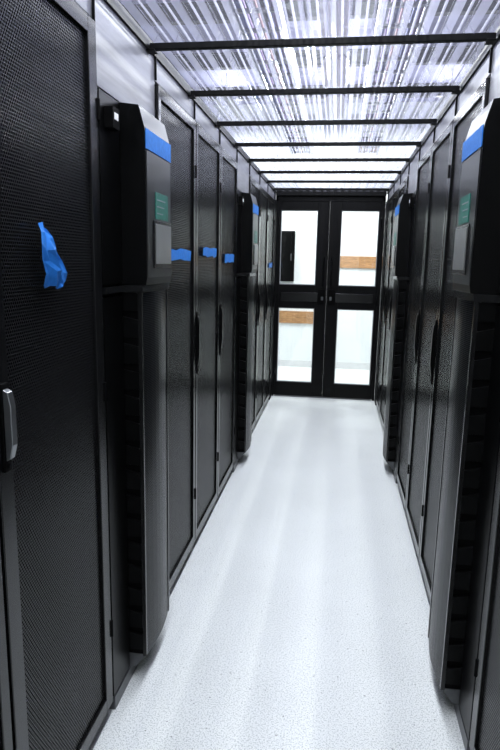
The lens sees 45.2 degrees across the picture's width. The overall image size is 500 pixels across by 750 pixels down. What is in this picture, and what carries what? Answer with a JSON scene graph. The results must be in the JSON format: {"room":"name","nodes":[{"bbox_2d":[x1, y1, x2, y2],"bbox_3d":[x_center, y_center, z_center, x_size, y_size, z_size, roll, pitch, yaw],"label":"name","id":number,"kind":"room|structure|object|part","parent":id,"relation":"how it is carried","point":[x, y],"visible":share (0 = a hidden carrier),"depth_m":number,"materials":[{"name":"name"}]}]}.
{"room":"server room","nodes":[
{"label":"server room","id":0,"kind":"room"},
{"bbox_2d":[88,366,464,749],"bbox_3d":[0.326,0.977,3.526,6.400,0.100,11.400,3,11,8],"label":"floor","id":1,"kind":"structure","parent":0,"point":[297,618],"depth_m":2.70,"materials":[{"name":"white tile"}]},
{"bbox_2d":[0,548,12,749],"bbox_3d":[-1.123,0.234,1.062,1.115,2.220,0.616,3,11,8],"label":"rack","id":2,"kind":"object","parent":1,"relation":"on","point":[6,743],"visible":1,"depth_m":1.36,"materials":[{"name":"metal"}]},
{"bbox_2d":[0,0,112,749],"bbox_3d":[-1.030,0.122,1.665,1.124,2.220,0.616,3,11,8],"label":"rack","id":3,"kind":"object","parent":1,"relation":"on","point":[54,531],"visible":1,"depth_m":1.54,"materials":[{"name":"metal"}]},
{"bbox_2d":[38,222,66,288],"bbox_3d":[-0.480,-0.287,1.457,0.037,0.159,0.135,3,11,8],"label":"tape","id":4,"kind":"object","parent":3,"relation":"attached to","point":[56,273],"visible":1,"depth_m":1.44,"materials":[{"name":"blue plastic"}]},
{"bbox_2d":[97,88,170,709],"bbox_3d":[-0.912,0.097,2.264,1.190,2.050,0.584,3,11,8],"label":"cooling unit","id":5,"kind":"object","parent":1,"relation":"on","point":[134,181],"depth_m":2.06,"materials":[{"name":"black plastic"}]},
{"bbox_3d":[-0.309,-0.774,2.034,0.002,0.061,0.288,3,11,8],"label":"strip of blue tape","id":6,"kind":"part","parent":5,"relation":"part of","materials":[{"name":"blue plastic"}]},
{"bbox_2d":[155,84,196,590],"bbox_3d":[-0.861,-0.099,2.848,1.115,2.220,0.626,3,11,8],"label":"rack","id":7,"kind":"object","parent":1,"relation":"on","point":[180,127],"depth_m":2.82,"materials":[{"name":"metal"}]},
{"bbox_3d":[-0.311,-0.537,2.679,0.004,0.055,0.400,3,11,8],"label":"strip of blue tape","id":8,"kind":"part","parent":7,"relation":"part of","materials":[{"name":"blue plastic"}]},
{"bbox_2d":[195,122,221,540],"bbox_3d":[-0.771,-0.214,3.461,1.115,2.220,0.626,3,11,8],"label":"rack","id":9,"kind":"object","parent":1,"relation":"on","point":[208,151],"depth_m":3.37,"materials":[{"name":"metal"}]},
{"bbox_3d":[-0.219,-0.673,3.298,0.004,0.054,0.360,3,11,8],"label":"strip of blue tape","id":10,"kind":"part","parent":9,"relation":"part of","materials":[{"name":"blue plastic"}]},
{"bbox_2d":[217,147,238,496],"bbox_3d":[-0.682,-0.327,4.064,1.115,2.220,0.606,3,11,8],"label":"rack","id":11,"kind":"object","parent":1,"relation":"on","point":[229,196],"depth_m":3.99,"materials":[{"name":"metal"}]},
{"bbox_3d":[-0.132,-0.757,3.897,0.004,0.060,0.340,3,11,8],"label":"strip of blue tape","id":12,"kind":"part","parent":11,"relation":"part of","materials":[{"name":"blue plastic"}]},
{"bbox_2d":[231,190,258,471],"bbox_3d":[-0.560,-0.351,4.662,1.190,2.050,0.594,3,11,8],"label":"cooling unit","id":13,"kind":"object","parent":1,"relation":"on","point":[247,221],"depth_m":4.46,"materials":[{"name":"black plastic"}]},
{"bbox_3d":[0.043,-1.222,4.432,0.002,0.061,0.288,3,11,8],"label":"strip of blue tape","id":14,"kind":"part","parent":13,"relation":"part of","materials":[{"name":"blue plastic"}]},
{"bbox_2d":[249,176,260,429],"bbox_3d":[-0.508,-0.547,5.246,1.115,2.220,0.616,3,11,8],"label":"rack","id":15,"kind":"object","parent":1,"relation":"on","point":[254,187],"visible":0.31,"depth_m":5.39,"materials":[{"name":"metal"}]},
{"bbox_2d":[255,187,268,423],"bbox_3d":[-0.420,-0.660,5.849,1.115,2.220,0.616,3,11,8],"label":"rack","id":16,"kind":"object","parent":1,"relation":"on","point":[260,382],"visible":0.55,"depth_m":5.82,"materials":[{"name":"metal"}]},
{"bbox_2d":[263,195,274,407],"bbox_3d":[-0.331,-0.773,6.452,1.115,2.220,0.616,3,11,8],"label":"rack","id":17,"kind":"object","parent":1,"relation":"on","point":[271,202],"visible":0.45,"depth_m":6.43,"materials":[{"name":"metal"}]},
{"bbox_2d":[268,199,276,399],"bbox_3d":[0.145,-0.830,6.805,0.256,2.220,0.216,3,11,8],"label":"post","id":18,"kind":"object","parent":1,"relation":"on","point":[274,259],"visible":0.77,"depth_m":6.76,"materials":[{"name":"black metal"}]},
{"bbox_2d":[146,32,496,195],"bbox_3d":[0.336,-1.307,2.834,1.200,0.080,7.714,3,11,8],"label":"ceiling beams","id":19,"kind":"structure","parent":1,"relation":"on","point":[489,38],"depth_m":2.72,"materials":[{"name":"black metal"}]},
{"bbox_2d":[74,0,276,199],"bbox_3d":[-0.259,-1.222,2.995,0.030,0.290,7.603,3,11,8],"label":"header panel","id":20,"kind":"object","parent":19,"relation":"attached to","point":[126,72],"visible":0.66,"depth_m":2.08,"materials":[{"name":"metal"}]},
{"bbox_2d":[116,0,499,191],"bbox_3d":[0.336,-1.325,2.828,1.194,0.032,7.656,3,11,8],"label":"panels","id":21,"kind":"object","parent":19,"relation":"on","point":[344,166],"visible":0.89,"depth_m":3.25,"materials":[{"name":"clear plastic"}]},
{"bbox_2d":[387,24,499,199],"bbox_3d":[0.954,-1.166,2.827,0.030,0.290,7.603,3,11,8],"label":"header panel","id":22,"kind":"object","parent":19,"relation":"attached to","point":[487,63],"visible":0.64,"depth_m":2.59,"materials":[{"name":"metal"}]},
{"bbox_2d":[272,194,385,400],"bbox_3d":[0.865,-0.864,6.812,1.200,2.312,0.113,3,11,8],"label":"double door","id":23,"kind":"structure","parent":1,"relation":"on","point":[330,209],"depth_m":6.80,"materials":[{"name":"black metal"}]},
{"bbox_2d":[374,200,387,404],"bbox_3d":[1.562,-0.764,6.609,0.256,2.220,0.216,3,11,8],"label":"post","id":24,"kind":"object","parent":1,"relation":"on","point":[387,200],"visible":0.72,"depth_m":6.58,"materials":[{"name":"black metal"}]},
{"bbox_2d":[376,195,392,411],"bbox_3d":[1.918,-0.669,6.142,1.115,2.220,0.616,3,11,8],"label":"rack","id":25,"kind":"object","parent":1,"relation":"on","point":[389,204],"visible":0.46,"depth_m":6.30,"materials":[{"name":"metal"}]},
{"bbox_2d":[379,187,398,429],"bbox_3d":[1.829,-0.556,5.538,1.115,2.220,0.616,3,11,8],"label":"rack","id":26,"kind":"object","parent":1,"relation":"on","point":[388,305],"visible":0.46,"depth_m":5.72,"materials":[{"name":"metal"}]},
{"bbox_2d":[384,176,408,421],"bbox_3d":[1.741,-0.443,4.935,1.115,2.220,0.616,3,11,8],"label":"rack","id":27,"kind":"object","parent":1,"relation":"on","point":[403,188],"visible":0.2,"depth_m":4.83,"materials":[{"name":"metal"}]},
{"bbox_2d":[383,191,415,483],"bbox_3d":[1.615,-0.251,4.362,1.190,2.050,0.594,3,11,8],"label":"cooling unit","id":28,"kind":"object","parent":1,"relation":"on","point":[404,221],"depth_m":4.30,"materials":[{"name":"black plastic"}]},
{"bbox_3d":[1.052,-1.175,4.292,0.002,0.061,0.288,3,11,8],"label":"strip of blue tape","id":29,"kind":"part","parent":28,"relation":"part of","materials":[{"name":"blue plastic"}]},
{"bbox_2d":[396,146,431,510],"bbox_3d":[1.567,-0.223,3.753,1.115,2.220,0.606,3,11,8],"label":"rack","id":30,"kind":"object","parent":1,"relation":"on","point":[424,165],"visible":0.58,"depth_m":3.85,"materials":[{"name":"metal"}]},
{"bbox_2d":[406,120,452,558],"bbox_3d":[1.479,-0.110,3.150,1.115,2.220,0.626,3,11,8],"label":"rack","id":31,"kind":"object","parent":1,"relation":"on","point":[441,148],"visible":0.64,"depth_m":3.23,"materials":[{"name":"metal"}]},
{"bbox_2d":[419,77,490,600],"bbox_3d":[1.389,0.005,2.537,1.115,2.220,0.626,3,11,8],"label":"rack","id":32,"kind":"object","parent":1,"relation":"on","point":[478,101],"visible":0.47,"depth_m":2.74,"materials":[{"name":"metal"}]},
{"bbox_2d":[428,98,499,749],"bbox_3d":[1.262,0.197,1.964,1.190,2.050,0.584,3,11,8],"label":"cooling unit","id":33,"kind":"object","parent":1,"relation":"on","point":[471,444],"depth_m":1.93,"materials":[{"name":"black plastic"}]},
{"bbox_3d":[0.700,-0.728,1.894,0.002,0.061,0.288,3,11,8],"label":"strip of blue tape","id":34,"kind":"part","parent":33,"relation":"part of","materials":[{"name":"blue plastic"}]},
{"bbox_2d":[469,418,499,749],"bbox_3d":[1.211,0.225,1.355,1.124,2.220,0.616,3,11,8],"label":"rack","id":35,"kind":"object","parent":1,"relation":"on","point":[485,724],"visible":1,"depth_m":1.75,"materials":[{"name":"metal"}]},
{"bbox_2d":[118,0,499,104],"bbox_3d":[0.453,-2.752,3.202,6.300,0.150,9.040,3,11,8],"label":"ceiling","id":36,"kind":"structure","parent":0,"point":[296,10],"depth_m":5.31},
{"bbox_2d":[215,73,246,120],"bbox_3d":[-0.218,-3.508,7.599,0.220,0.330,1.200,3,11,8],"label":"fluorescent light fixture","id":37,"kind":"object","parent":36,"relation":"hanging from","point":[220,100],"visible":0.79,"depth_m":7.51,"materials":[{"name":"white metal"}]},
{"bbox_2d":[225,0,312,153],"bbox_3d":[0.020,-2.437,3.242,0.280,0.800,9.600,3,11,8],"label":"ceiling light","id":38,"kind":"object","parent":36,"relation":"hanging from","point":[275,8],"visible":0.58,"depth_m":4.20,"materials":[{"name":"white plastic"}]},
{"bbox_2d":[319,0,349,56],"bbox_3d":[0.697,-2.976,4.892,0.220,0.330,1.200,3,11,8],"label":"fluorescent light fixture","id":39,"kind":"object","parent":36,"relation":"hanging from","point":[337,16],"visible":0.88,"depth_m":4.74,"materials":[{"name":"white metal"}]},
{"bbox_2d":[323,52,346,87],"bbox_3d":[0.880,-3.208,6.138,0.220,0.330,1.200,3,11,8],"label":"fluorescent light fixture","id":40,"kind":"object","parent":36,"relation":"hanging from","point":[341,60],"visible":0.52,"depth_m":5.94,"materials":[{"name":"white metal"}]},
{"bbox_2d":[326,94,344,119],"bbox_3d":[1.069,-3.448,7.422,0.220,0.330,1.200,3,11,8],"label":"fluorescent light fixture","id":41,"kind":"object","parent":36,"relation":"hanging from","point":[340,97],"visible":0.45,"depth_m":7.33,"materials":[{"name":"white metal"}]},
{"bbox_2d":[356,0,433,154],"bbox_3d":[0.851,-2.398,3.127,0.280,0.800,9.600,3,11,8],"label":"ceiling light","id":42,"kind":"object","parent":36,"relation":"hanging from","point":[380,26],"visible":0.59,"depth_m":4.18,"materials":[{"name":"white plastic"}]},
{"bbox_2d":[429,70,452,118],"bbox_3d":[2.355,-3.389,7.244,0.220,0.330,1.200,3,11,8],"label":"fluorescent light fixture","id":43,"kind":"object","parent":36,"relation":"hanging from","point":[448,95],"visible":0.48,"depth_m":7.14,"materials":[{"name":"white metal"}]},
{"bbox_2d":[206,101,438,362],"bbox_3d":[1.185,-1.959,8.762,6.600,3.750,0.100,3,11,8],"label":"wall","id":44,"kind":"structure","parent":0,"point":[359,229],"depth_m":8.65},
{"bbox_2d":[280,231,295,281],"bbox_3d":[0.424,-1.738,8.776,0.450,0.720,0.165,3,11,8],"label":"upper cabinet","id":45,"kind":"object","parent":44,"relation":"attached to","point":[288,237],"visible":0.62,"depth_m":8.69,"materials":[{"name":"black plastic"}]},
{"bbox_2d":[279,311,312,323],"bbox_3d":[0.234,-0.885,9.037,1.540,0.180,0.020,3,11,8],"label":"plywood board","id":46,"kind":"object","parent":44,"relation":"attached to","point":[304,317],"visible":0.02,"depth_m":8.96,"materials":[{"name":"brown wood"}]},
{"bbox_2d":[278,359,369,369],"bbox_3d":[1.141,-0.156,9.046,6.400,0.100,0.015,3,11,8],"label":"baseboard","id":47,"kind":"structure","parent":44,"relation":"attached to","point":[293,363],"depth_m":9.02,"materials":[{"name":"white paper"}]},
{"bbox_2d":[340,256,382,268],"bbox_3d":[1.982,-1.616,8.644,1.360,0.170,0.020,3,11,8],"label":"plywood board","id":48,"kind":"object","parent":44,"relation":"attached to","point":[345,261],"visible":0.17,"depth_m":8.69,"materials":[{"name":"brown wood"}]}
]}

